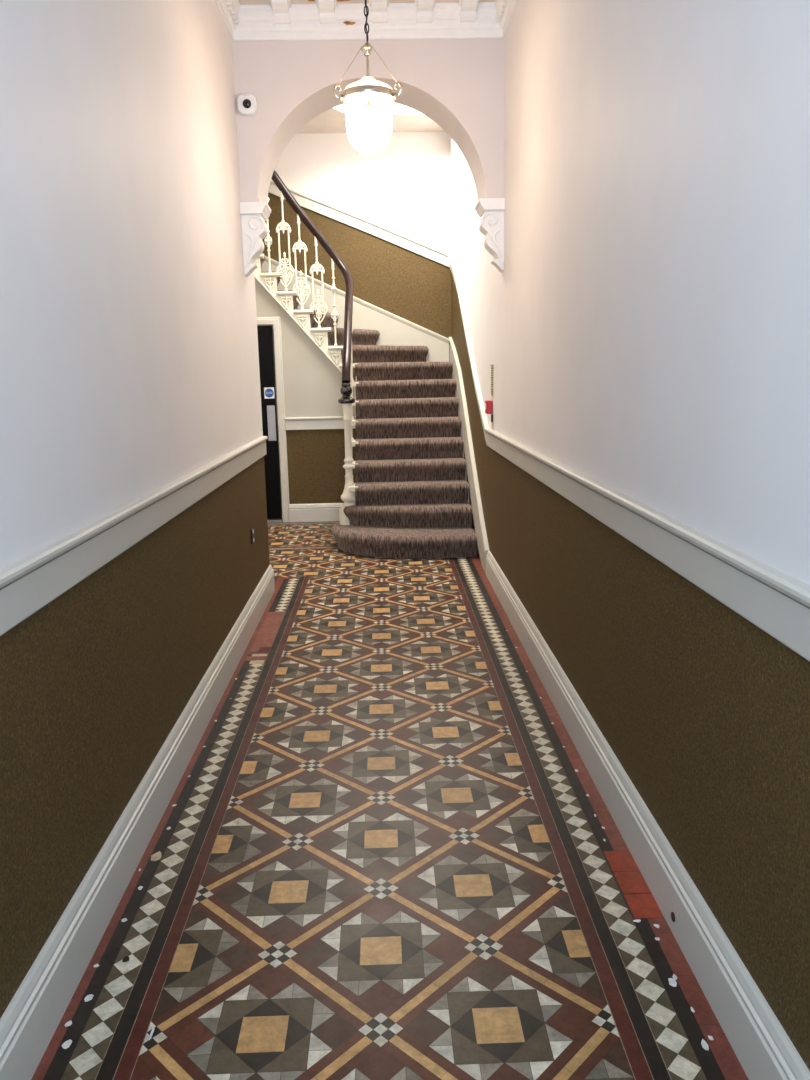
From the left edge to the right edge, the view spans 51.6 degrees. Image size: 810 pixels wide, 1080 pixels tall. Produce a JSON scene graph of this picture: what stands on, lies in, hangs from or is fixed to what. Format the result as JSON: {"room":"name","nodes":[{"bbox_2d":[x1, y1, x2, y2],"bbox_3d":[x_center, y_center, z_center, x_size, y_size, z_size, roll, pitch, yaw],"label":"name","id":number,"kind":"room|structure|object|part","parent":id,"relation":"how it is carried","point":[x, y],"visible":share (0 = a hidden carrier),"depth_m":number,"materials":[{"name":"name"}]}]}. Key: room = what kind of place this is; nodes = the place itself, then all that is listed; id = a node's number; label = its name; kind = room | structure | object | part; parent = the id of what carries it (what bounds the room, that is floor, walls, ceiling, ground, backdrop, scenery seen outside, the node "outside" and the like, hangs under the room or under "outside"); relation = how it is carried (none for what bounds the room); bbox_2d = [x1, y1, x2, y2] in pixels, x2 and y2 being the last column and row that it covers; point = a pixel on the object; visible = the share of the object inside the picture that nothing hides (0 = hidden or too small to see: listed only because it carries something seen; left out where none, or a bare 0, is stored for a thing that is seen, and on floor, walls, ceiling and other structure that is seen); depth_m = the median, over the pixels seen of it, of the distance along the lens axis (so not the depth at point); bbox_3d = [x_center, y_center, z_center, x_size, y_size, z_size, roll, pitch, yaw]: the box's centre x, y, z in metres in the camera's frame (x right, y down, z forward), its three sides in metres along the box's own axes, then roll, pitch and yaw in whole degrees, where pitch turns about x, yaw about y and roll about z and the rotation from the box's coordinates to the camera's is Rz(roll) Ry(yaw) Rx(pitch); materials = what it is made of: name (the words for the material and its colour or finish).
{"room":"entrance hallway","nodes":[
{"label":"entrance hallway","id":0,"kind":"room"},
{"bbox_2d":[0,0,269,1017],"bbox_3d":[-0.980,-0.729,2.047,0.250,3.520,6.750,-1,11,-1],"label":"wall","id":1,"kind":"structure","parent":0,"point":[129,354],"depth_m":2.41,"materials":[{"name":"paint"}]},
{"bbox_2d":[0,436,267,635],"bbox_3d":[-0.824,0.027,2.200,0.031,0.121,6.750,-1,11,-1],"label":"trim","id":2,"kind":"structure","parent":1,"relation":"attached to","point":[28,584],"depth_m":2.25,"materials":[{"name":"white wood"}]},
{"bbox_2d":[0,565,274,1079],"bbox_3d":[-0.808,0.905,2.373,0.026,0.181,6.750,-1,11,-1],"label":"baseboard","id":3,"kind":"structure","parent":1,"relation":"attached to","point":[32,1017],"depth_m":2.24,"materials":[{"name":"white wood"}]},
{"bbox_2d":[214,0,239,39],"bbox_3d":[-0.849,-2.246,1.544,0.065,0.155,6.340,-1,11,-1],"label":"trim","id":4,"kind":"structure","parent":1,"relation":"attached to","point":[228,10],"depth_m":4.45,"materials":[{"name":"white paint"}]},
{"bbox_3d":[-0.894,-2.645,3.572,0.025,0.045,2.075,-1,11,-1],"label":"egg moulding","id":5,"kind":"part","parent":4,"relation":"part of","materials":[{"name":"white paint"}]},
{"bbox_2d":[251,528,254,543],"bbox_3d":[-0.896,-0.025,4.946,0.010,0.085,0.080,-1,11,-1],"label":"wall socket","id":6,"kind":"object","parent":1,"relation":"attached to","point":[252,529],"visible":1,"depth_m":4.92,"materials":[{"name":"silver metal"}]},
{"bbox_2d":[240,202,270,276],"bbox_3d":[-0.870,-1.762,4.953,0.150,0.396,0.238,-1,11,-1],"label":"corbel","id":7,"kind":"object","parent":1,"relation":"attached to","point":[254,215],"visible":1,"depth_m":4.86,"materials":[{"name":"white paint"}]},
{"bbox_2d":[255,278,355,519],"bbox_3d":[-1.453,-1.791,8.111,1.950,3.280,0.100,-1,11,-1],"label":"wall","id":8,"kind":"structure","parent":0,"point":[312,382],"depth_m":8.18,"materials":[{"name":"white paint"}]},
{"bbox_2d":[257,326,281,518],"bbox_3d":[-1.606,-1.121,8.165,0.714,1.860,0.039,-1,11,-1],"label":"door","id":9,"kind":"structure","parent":8,"relation":"in","point":[265,333],"depth_m":8.15,"materials":[{"name":"black paint"}]},
{"bbox_3d":[-1.296,-1.135,8.155,0.077,0.340,0.007,-1,11,-1],"label":"push plate","id":10,"kind":"part","parent":9,"relation":"part of","materials":[{"name":"metal"}]},
{"bbox_2d":[257,317,289,521],"bbox_3d":[-1.606,-1.141,8.172,0.882,1.988,0.022,-1,11,-1],"label":"trim","id":11,"kind":"structure","parent":8,"relation":"attached to","point":[261,321],"depth_m":8.15,"materials":[{"name":"white wood"}]},
{"bbox_2d":[267,519,281,522],"bbox_3d":[-1.586,-0.178,8.346,0.726,0.030,0.048,-1,11,-1],"label":"trim","id":12,"kind":"structure","parent":8,"relation":"attached to","point":[277,520],"depth_m":8.33,"materials":[{"name":"metal"}]},
{"bbox_2d":[289,503,343,521],"bbox_3d":[-0.798,-0.274,8.362,0.705,0.181,0.026,-1,11,-1],"label":"baseboard","id":13,"kind":"structure","parent":8,"relation":"attached to","point":[318,512],"depth_m":8.35,"materials":[{"name":"white wood"}]},
{"bbox_2d":[285,416,355,429],"bbox_3d":[-0.816,-1.141,8.189,0.705,0.121,0.031,-1,11,-1],"label":"trim","id":14,"kind":"structure","parent":8,"relation":"attached to","point":[291,423],"depth_m":8.19,"materials":[{"name":"white wood"}]},
{"bbox_2d":[262,132,451,361],"bbox_3d":[-0.995,-2.596,8.735,2.935,4.600,0.250,-1,11,-1],"label":"wall","id":15,"kind":"structure","parent":0,"point":[403,188],"depth_m":8.49,"materials":[{"name":"paint"}]},
{"bbox_2d":[261,256,448,361],"bbox_3d":[-0.700,-2.277,8.662,2.305,1.690,0.032,-1,11,-1],"label":"trim","id":16,"kind":"structure","parent":15,"relation":"attached to","point":[393,329],"depth_m":8.67,"materials":[{"name":"white wood"}]},
{"bbox_2d":[269,181,448,266],"bbox_3d":[-0.716,-3.304,8.460,2.315,1.096,0.031,-1,11,-1],"label":"trim","id":17,"kind":"structure","parent":15,"relation":"attached to","point":[304,201],"depth_m":8.49,"materials":[{"name":"white wood"}]},
{"bbox_2d":[296,103,444,133],"bbox_3d":[-1.000,-3.976,7.434,2.935,0.230,1.770,-1,11,-1],"label":"ceiling","id":18,"kind":"structure","parent":15,"relation":"attached to","point":[404,118],"depth_m":8.01,"materials":[{"name":"paint"}]},
{"bbox_2d":[238,0,494,4],"bbox_3d":[-0.122,-2.413,1.536,2.025,0.154,6.350,-1,11,-1],"label":"ceiling","id":19,"kind":"structure","parent":0,"point":[241,2],"depth_m":4.57,"materials":[{"name":"paint"}]},
{"bbox_2d":[333,0,401,153],"bbox_3d":[-0.175,-2.289,3.811,0.276,0.987,0.274,-11,15,-41],"label":"pendant lantern","id":20,"kind":"object","parent":19,"relation":"hanging from","point":[368,102],"visible":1,"depth_m":3.83,"materials":[{"name":"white glass"}]},
{"bbox_3d":[-0.178,-2.523,3.782,0.018,0.518,0.018,9,15,43],"label":"hanging chain","id":21,"kind":"part","parent":20,"relation":"part of","materials":[{"name":"black metal"}]},
{"bbox_3d":[-0.172,-2.197,3.846,0.060,0.157,0.060,-1,11,-1],"label":"stem","id":22,"kind":"part","parent":20,"relation":"part of","materials":[{"name":"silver metal"}]},
{"bbox_2d":[346,106,391,153],"bbox_3d":[-0.165,-1.895,3.905,0.216,0.176,0.216,-1,11,-1],"label":"lampshade","id":23,"kind":"object","parent":20,"relation":"on","point":[369,128],"depth_m":3.83,"materials":[{"name":"beige glass"}]},
{"bbox_2d":[232,38,503,202],"bbox_3d":[-0.339,-3.072,4.842,1.775,2.190,0.400,-1,11,-1],"label":"wall","id":24,"kind":"structure","parent":0,"point":[458,84],"depth_m":4.75,"materials":[{"name":"paint"}]},
{"bbox_2d":[237,93,257,115],"bbox_3d":[-0.888,-2.449,4.715,0.112,0.112,0.058,-1,11,-1],"label":"security camera","id":25,"kind":"object","parent":24,"relation":"attached to","point":[247,105],"visible":1,"depth_m":4.70,"materials":[{"name":"white plastic"}]},
{"bbox_2d":[232,0,504,40],"bbox_3d":[-0.202,-2.858,4.587,1.525,0.155,0.190,-1,11,-1],"label":"trim","id":26,"kind":"structure","parent":24,"relation":"attached to","point":[280,20],"depth_m":4.64,"materials":[{"name":"white paint"}]},
{"bbox_2d":[31,521,748,1079],"bbox_3d":[-0.810,0.707,4.230,3.535,0.153,10.470,-1,11,-1],"label":"floor","id":27,"kind":"structure","parent":0,"point":[385,850],"depth_m":2.38,"materials":[{"name":"tile"}]},
{"bbox_2d":[254,254,468,524],"bbox_3d":[-0.775,-1.411,7.550,2.561,2.724,2.495,-1,11,-1],"label":"staircase","id":28,"kind":"structure","parent":27,"relation":"on","point":[319,336],"depth_m":7.95,"materials":[{"name":"white wood"}]},
{"bbox_2d":[264,170,354,506],"bbox_3d":[-1.020,-2.081,7.383,1.154,3.453,1.314,-1,11,-1],"label":"balustrade","id":29,"kind":"object","parent":28,"relation":"on","point":[346,390],"visible":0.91,"depth_m":7.81,"materials":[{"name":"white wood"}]},
{"bbox_3d":[-1.180,-2.727,7.879,0.016,0.360,0.016,-6,12,-23],"label":"rod","id":30,"kind":"part","parent":29,"relation":"part of","materials":[{"name":"white metal"}]},
{"bbox_3d":[-1.130,-2.532,7.918,0.171,0.362,0.030,-1,11,-1],"label":"scroll panel","id":31,"kind":"part","parent":29,"relation":"part of","materials":[{"name":"white metal"}]},
{"bbox_3d":[-1.088,-2.729,7.881,0.016,0.360,0.016,3,12,21],"label":"rod","id":32,"kind":"part","parent":29,"relation":"part of","materials":[{"name":"white metal"}]},
{"bbox_3d":[-1.031,-2.560,7.915,0.016,0.354,0.016,-6,12,-23],"label":"rod","id":33,"kind":"part","parent":29,"relation":"part of","materials":[{"name":"white metal"}]},
{"bbox_3d":[-0.981,-2.368,7.954,0.171,0.362,0.030,-1,11,-1],"label":"scroll panel","id":34,"kind":"part","parent":29,"relation":"part of","materials":[{"name":"white metal"}]},
{"bbox_3d":[-0.939,-2.562,7.918,0.016,0.354,0.016,-6,12,-23],"label":"rod","id":35,"kind":"part","parent":29,"relation":"part of","materials":[{"name":"white metal"}]},
{"bbox_3d":[-1.041,-2.587,7.306,1.133,2.430,1.269,-1,11,-1],"label":"handrail","id":36,"kind":"part","parent":29,"relation":"part of","materials":[{"name":"brown wood"}]},
{"bbox_3d":[-0.873,-2.381,7.955,0.016,0.325,0.016,3,12,21],"label":"rod","id":37,"kind":"part","parent":29,"relation":"part of","materials":[{"name":"white metal"}]},
{"bbox_3d":[-0.823,-2.204,7.991,0.171,0.362,0.030,-1,11,-1],"label":"scroll panel","id":38,"kind":"part","parent":29,"relation":"part of","materials":[{"name":"white metal"}]},
{"bbox_3d":[-0.781,-2.384,7.957,0.016,0.325,0.016,-6,12,-23],"label":"rod","id":39,"kind":"part","parent":29,"relation":"part of","materials":[{"name":"white metal"}]},
{"bbox_3d":[-0.477,-0.712,7.075,0.156,0.864,0.156,-1,11,-1],"label":"newel post","id":40,"kind":"part","parent":29,"relation":"part of","materials":[{"name":"white wood"}]},
{"bbox_2d":[260,256,476,558],"bbox_3d":[-0.766,-1.416,7.526,2.569,2.738,2.576,-1,11,-1],"label":"stairs","id":41,"kind":"object","parent":28,"relation":"on","point":[411,494],"visible":0.77,"depth_m":7.38,"materials":[{"name":"brown carpet"}]},
{"bbox_2d":[450,0,809,1070],"bbox_3d":[0.734,-1.657,3.783,0.250,4.600,10.420,-1,11,-1],"label":"wall","id":42,"kind":"structure","parent":0,"point":[644,328],"depth_m":2.17,"materials":[{"name":"paint"}]},
{"bbox_2d":[449,337,488,572],"bbox_3d":[0.530,-0.934,7.380,0.032,1.800,3.130,-1,11,-1],"label":"trim","id":43,"kind":"structure","parent":42,"relation":"attached to","point":[480,530],"depth_m":6.95,"materials":[{"name":"white wood"}]},
{"bbox_2d":[485,400,492,421],"bbox_3d":[0.564,-0.868,5.648,0.044,0.142,0.105,-1,11,-1],"label":"fire alarm","id":44,"kind":"object","parent":42,"relation":"attached to","point":[488,403],"visible":1,"depth_m":5.61,"materials":[{"name":"red plastic"}]},
{"bbox_2d":[475,198,504,271],"bbox_3d":[0.502,-1.797,4.984,0.150,0.396,0.238,-1,11,-1],"label":"corbel","id":45,"kind":"object","parent":42,"relation":"attached to","point":[490,210],"visible":1,"depth_m":4.89,"materials":[{"name":"white paint"}]},
{"bbox_2d":[491,364,493,396],"bbox_3d":[0.580,-1.062,5.583,0.004,0.215,0.110,-1,11,-1],"label":"notice","id":46,"kind":"object","parent":42,"relation":"attached to","point":[492,365],"visible":1,"depth_m":5.55,"materials":[{"name":"beige paper"}]},
{"bbox_2d":[491,365,492,394],"bbox_3d":[0.579,-1.065,5.582,0.001,0.195,0.090,-1,11,-1],"label":"print","id":47,"kind":"object","parent":46,"relation":"attached to","point":[491,365],"depth_m":5.58,"materials":[{"name":"beige paper"}]},
{"bbox_2d":[495,0,517,36],"bbox_3d":[0.610,-2.283,1.577,0.065,0.155,6.340,-1,11,-1],"label":"trim","id":48,"kind":"structure","parent":42,"relation":"attached to","point":[505,9],"depth_m":4.50,"materials":[{"name":"white paint"}]},
{"bbox_3d":[0.545,-2.681,3.605,0.025,0.045,2.075,-1,11,-1],"label":"egg moulding","id":49,"kind":"part","parent":48,"relation":"part of","materials":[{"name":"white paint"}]},
{"bbox_2d":[448,254,809,660],"bbox_3d":[0.607,-1.112,3.759,0.031,1.695,10.170,-1,11,-1],"label":"trim","id":50,"kind":"structure","parent":42,"relation":"attached to","point":[774,601],"depth_m":2.00,"materials":[{"name":"white wood"}]},
{"bbox_2d":[486,550,809,1079],"bbox_3d":[0.684,0.840,2.549,0.029,0.181,7.040,-1,11,-1],"label":"baseboard","id":51,"kind":"structure","parent":42,"relation":"attached to","point":[760,1043],"depth_m":2.15,"materials":[{"name":"white"}]}
]}

